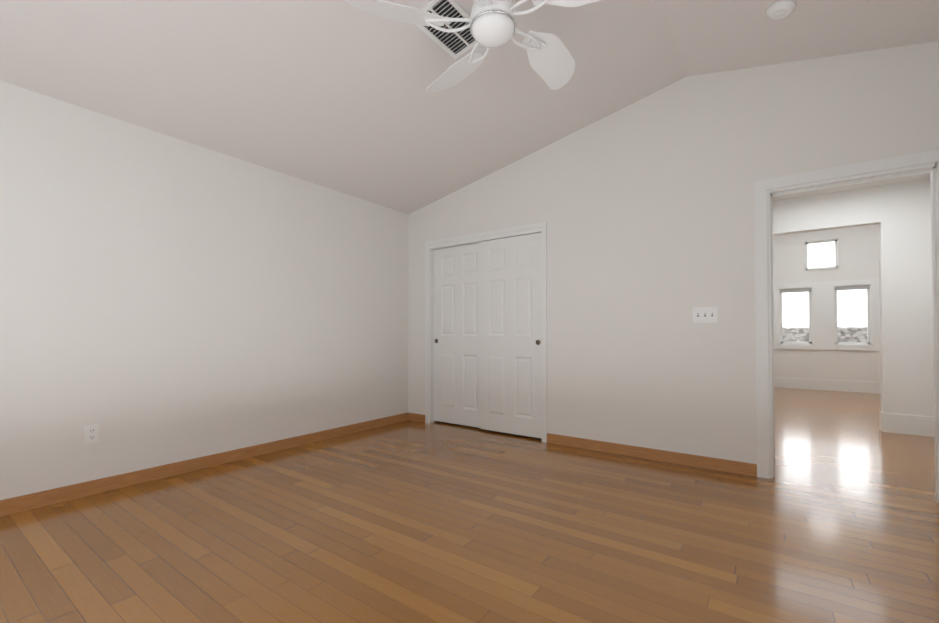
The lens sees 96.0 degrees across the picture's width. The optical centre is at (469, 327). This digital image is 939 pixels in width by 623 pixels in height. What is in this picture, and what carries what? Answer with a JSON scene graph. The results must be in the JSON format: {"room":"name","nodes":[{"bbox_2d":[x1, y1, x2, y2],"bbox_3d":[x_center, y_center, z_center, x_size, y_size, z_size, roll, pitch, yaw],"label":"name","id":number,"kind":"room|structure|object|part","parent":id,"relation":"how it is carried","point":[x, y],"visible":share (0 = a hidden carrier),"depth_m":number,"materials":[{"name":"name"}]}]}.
{"room":"empty bedroom","nodes":[
{"label":"empty bedroom","id":0,"kind":"room"},
{"bbox_2d":[0,81,407,499],"bbox_3d":[-2.035,-0.169,3.146,0.120,2.405,4.627,-1,-1,36],"label":"wall","id":1,"kind":"structure","parent":0,"point":[165,299],"depth_m":2.95,"materials":[{"name":"paint"}]},
{"bbox_2d":[84,424,98,444],"bbox_3d":[-2.331,0.656,2.610,0.008,0.114,0.070,-1,-1,36],"label":"electrical outlet","id":2,"kind":"object","parent":1,"relation":"attached to","point":[91,433],"visible":1,"depth_m":2.61,"materials":[{"name":"white plastic"}]},
{"bbox_2d":[0,413,411,515],"bbox_3d":[-1.978,0.990,3.089,0.019,0.085,4.387,-1,-1,36],"label":"baseboard","id":3,"kind":"structure","parent":1,"relation":"attached to","point":[38,499],"depth_m":2.94,"materials":[{"name":"brown wood"}]},
{"bbox_2d":[0,387,938,622],"bbox_3d":[2.070,1.095,3.947,5.840,0.100,10.740,-1,-1,36],"label":"floor","id":4,"kind":"structure","parent":0,"point":[835,519],"depth_m":2.06,"materials":[{"name":"brown wood"}]},
{"bbox_2d":[0,0,938,214],"bbox_3d":[-0.271,-1.685,1.904,4.460,0.699,4.627,-1,-1,36],"label":"ceiling","id":5,"kind":"structure","parent":0,"point":[332,95],"depth_m":2.67,"materials":[{"name":"paint"}]},
{"bbox_2d":[416,0,476,58],"bbox_3d":[-0.110,-1.730,2.437,0.250,0.010,0.410,-14,-9,35],"label":"ceiling vent","id":6,"kind":"object","parent":5,"relation":"in","point":[455,45],"visible":0.6,"depth_m":2.45,"materials":[{"name":"white metal"}]},
{"bbox_2d":[345,0,600,92],"bbox_3d":[0.150,-1.605,2.025,1.308,0.496,1.284,-1,-1,36],"label":"ceiling fan","id":7,"kind":"object","parent":5,"relation":"hanging from","point":[492,24],"visible":1,"depth_m":2.02,"materials":[{"name":"white"}]},
{"bbox_2d":[766,0,795,19],"bbox_3d":[1.764,-1.796,2.399,0.136,0.036,0.136,13,7,35],"label":"smoke detector","id":8,"kind":"object","parent":5,"relation":"attached to","point":[780,9],"visible":1,"depth_m":2.37,"materials":[{"name":"white plastic"}]},
{"bbox_2d":[408,41,938,464],"bbox_3d":[1.042,-0.448,3.718,4.220,2.980,0.120,-1,-1,36],"label":"wall","id":9,"kind":"structure","parent":0,"point":[644,208],"depth_m":3.26,"materials":[{"name":"paint"}]},
{"bbox_2d":[434,243,479,427],"bbox_3d":[-0.108,0.076,4.557,0.698,1.915,0.040,-1,-1,36],"label":"closet door","id":10,"kind":"structure","parent":9,"relation":"in","point":[457,334],"depth_m":4.55,"materials":[{"name":"white wood"}]},
{"bbox_2d":[425,222,546,441],"bbox_3d":[0.144,0.041,4.347,1.470,2.020,0.132,-1,-1,36],"label":"trim","id":11,"kind":"structure","parent":9,"relation":"attached to","point":[475,238],"depth_m":4.38,"materials":[{"name":"white wood"}]},
{"bbox_2d":[480,233,541,437],"bbox_3d":[0.399,0.070,4.142,0.698,1.915,0.040,-1,-1,36],"label":"closet door","id":12,"kind":"structure","parent":9,"relation":"in","point":[510,334],"depth_m":4.12,"materials":[{"name":"white wood"}]},
{"bbox_2d":[547,433,756,476],"bbox_3d":[1.351,0.995,3.395,1.585,0.085,0.014,-1,-1,36],"label":"baseboard","id":13,"kind":"structure","parent":9,"relation":"attached to","point":[744,468],"depth_m":3.30,"materials":[{"name":"brown wood"}]},
{"bbox_2d":[693,307,717,322],"bbox_3d":[1.743,-0.097,3.129,0.165,0.115,0.014,-1,-1,36],"label":"light switch","id":14,"kind":"object","parent":9,"relation":"attached to","point":[705,314],"visible":1,"depth_m":3.13,"materials":[{"name":"white plastic"}]},
{"bbox_2d":[754,149,938,502],"bbox_3d":[2.424,0.000,2.722,0.960,2.055,0.150,-1,-1,36],"label":"trim","id":15,"kind":"structure","parent":9,"relation":"attached to","point":[766,191],"depth_m":2.89,"materials":[{"name":"white wood"}]},
{"bbox_2d":[773,224,879,381],"bbox_3d":[6.488,-0.432,7.337,2.580,3.050,0.120,-1,-1,36],"label":"wall","id":16,"kind":"structure","parent":0,"point":[859,253],"depth_m":7.38,"materials":[{"name":"paint"}]},
{"bbox_2d":[773,282,823,349],"bbox_3d":[5.942,-0.212,7.706,0.770,1.200,0.150,-1,-1,36],"label":"window","id":17,"kind":"structure","parent":16,"relation":"in","point":[814,290],"depth_m":7.60,"materials":[{"name":"clear glass"}]},
{"bbox_2d":[780,288,810,292],"bbox_3d":[5.935,-0.678,7.702,0.450,0.063,0.025,-1,-1,36],"label":"shade","id":18,"kind":"object","parent":17,"relation":"attached to","point":[782,290],"depth_m":7.70,"materials":[{"name":"grey fabric"}]},
{"bbox_3d":[5.955,-0.212,7.724,0.440,0.980,0.005,-1,-1,36],"label":"glass","id":19,"kind":"part","parent":17,"relation":"part of","materials":[{"name":"clear glass"}]},
{"bbox_2d":[805,238,838,269],"bbox_3d":[6.243,-1.295,7.506,0.460,0.520,0.150,-1,-1,36],"label":"window","id":20,"kind":"structure","parent":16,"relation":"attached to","point":[836,244],"depth_m":7.48,"materials":[{"name":"clear glass"}]},
{"bbox_3d":[6.256,-1.295,7.524,0.420,0.480,0.005,-1,-1,36],"label":"glass","id":21,"kind":"part","parent":20,"relation":"part of","materials":[{"name":"clear glass"}]},
{"bbox_2d":[774,377,880,393],"bbox_3d":[6.461,0.997,7.254,2.310,0.190,0.014,-1,-1,36],"label":"baseboard","id":22,"kind":"structure","parent":16,"relation":"attached to","point":[779,382],"depth_m":7.38,"materials":[{"name":"white wood"}]},
{"bbox_2d":[823,278,879,350],"bbox_3d":[6.568,-0.218,7.258,0.770,1.200,0.150,-1,-1,36],"label":"window","id":23,"kind":"structure","parent":16,"relation":"in","point":[830,305],"depth_m":7.24,"materials":[{"name":"clear glass"}]},
{"bbox_2d":[835,285,869,290],"bbox_3d":[6.561,-0.685,7.254,0.450,0.063,0.025,-1,-1,36],"label":"shade","id":24,"kind":"object","parent":23,"relation":"attached to","point":[837,287],"depth_m":7.25,"materials":[{"name":"grey fabric"}]},
{"bbox_3d":[6.582,-0.218,7.276,0.440,0.980,0.005,-1,-1,36],"label":"glass","id":25,"kind":"part","parent":23,"relation":"part of","materials":[{"name":"clear glass"}]},
{"bbox_2d":[772,173,929,201],"bbox_3d":[4.743,-1.766,4.920,2.580,0.650,6.113,-1,-1,36],"label":"ceiling","id":26,"kind":"structure","parent":0,"point":[860,185],"depth_m":4.34,"materials":[{"name":"paint"}]},
{"bbox_2d":[772,178,933,416],"bbox_3d":[4.304,-0.475,4.289,2.340,3.050,0.120,-1,-1,36],"label":"wall","id":27,"kind":"structure","parent":0,"point":[899,214],"depth_m":4.22,"materials":[{"name":"paint"}]},
{"bbox_2d":[880,412,933,436],"bbox_3d":[4.341,0.953,4.160,0.414,0.190,0.014,-1,-1,36],"label":"baseboard","id":28,"kind":"structure","parent":27,"relation":"attached to","point":[907,424],"depth_m":4.17,"materials":[{"name":"white wood"}]},
{"bbox_2d":[938,40,938,80],"bbox_3d":[1.494,-0.362,0.621,0.120,2.720,4.627,-1,-1,36],"label":"wall","id":29,"kind":"structure","parent":0,"point":[938,60],"depth_m":2.45,"materials":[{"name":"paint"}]},
{"label":"outside","id":30,"kind":"structure","parent":0,"visible":0},
{"bbox_2d":[782,242,866,341],"bbox_3d":[7.223,-0.394,8.243,9.000,11.000,0.050,-1,-1,36],"label":"sky","id":31,"kind":"structure","parent":30,"point":[803,303],"depth_m":8.35,"materials":[{"name":"white"}]}
]}

